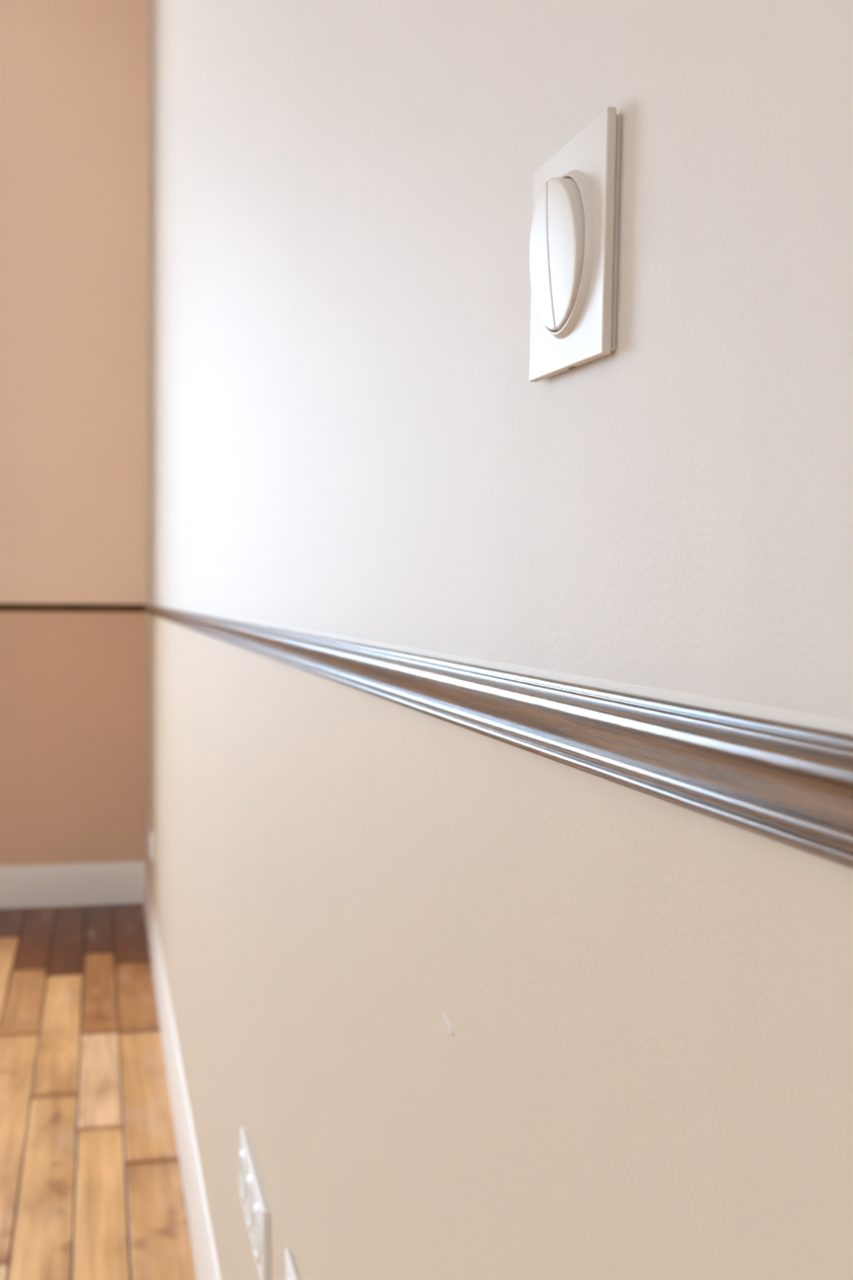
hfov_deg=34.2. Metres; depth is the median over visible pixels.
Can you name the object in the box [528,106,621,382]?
light switch
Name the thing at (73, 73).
wall
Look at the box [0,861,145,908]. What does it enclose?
baseboard
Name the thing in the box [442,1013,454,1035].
paint fleck
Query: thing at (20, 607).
rail
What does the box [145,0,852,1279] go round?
wall
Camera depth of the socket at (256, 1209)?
1.44 m
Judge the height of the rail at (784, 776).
0.033 m
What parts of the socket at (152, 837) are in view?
plate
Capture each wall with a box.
[0,0,147,866]
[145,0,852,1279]
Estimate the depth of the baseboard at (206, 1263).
2.66 m
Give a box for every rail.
[0,603,145,612]
[142,603,852,869]
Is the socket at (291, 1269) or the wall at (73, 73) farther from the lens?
the wall at (73, 73)
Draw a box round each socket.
[148,830,155,861]
[238,1127,270,1279]
[284,1248,300,1279]
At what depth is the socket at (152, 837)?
4.16 m
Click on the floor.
(91, 1186)
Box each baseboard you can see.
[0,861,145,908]
[142,862,220,1279]
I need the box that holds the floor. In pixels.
[0,902,196,1279]

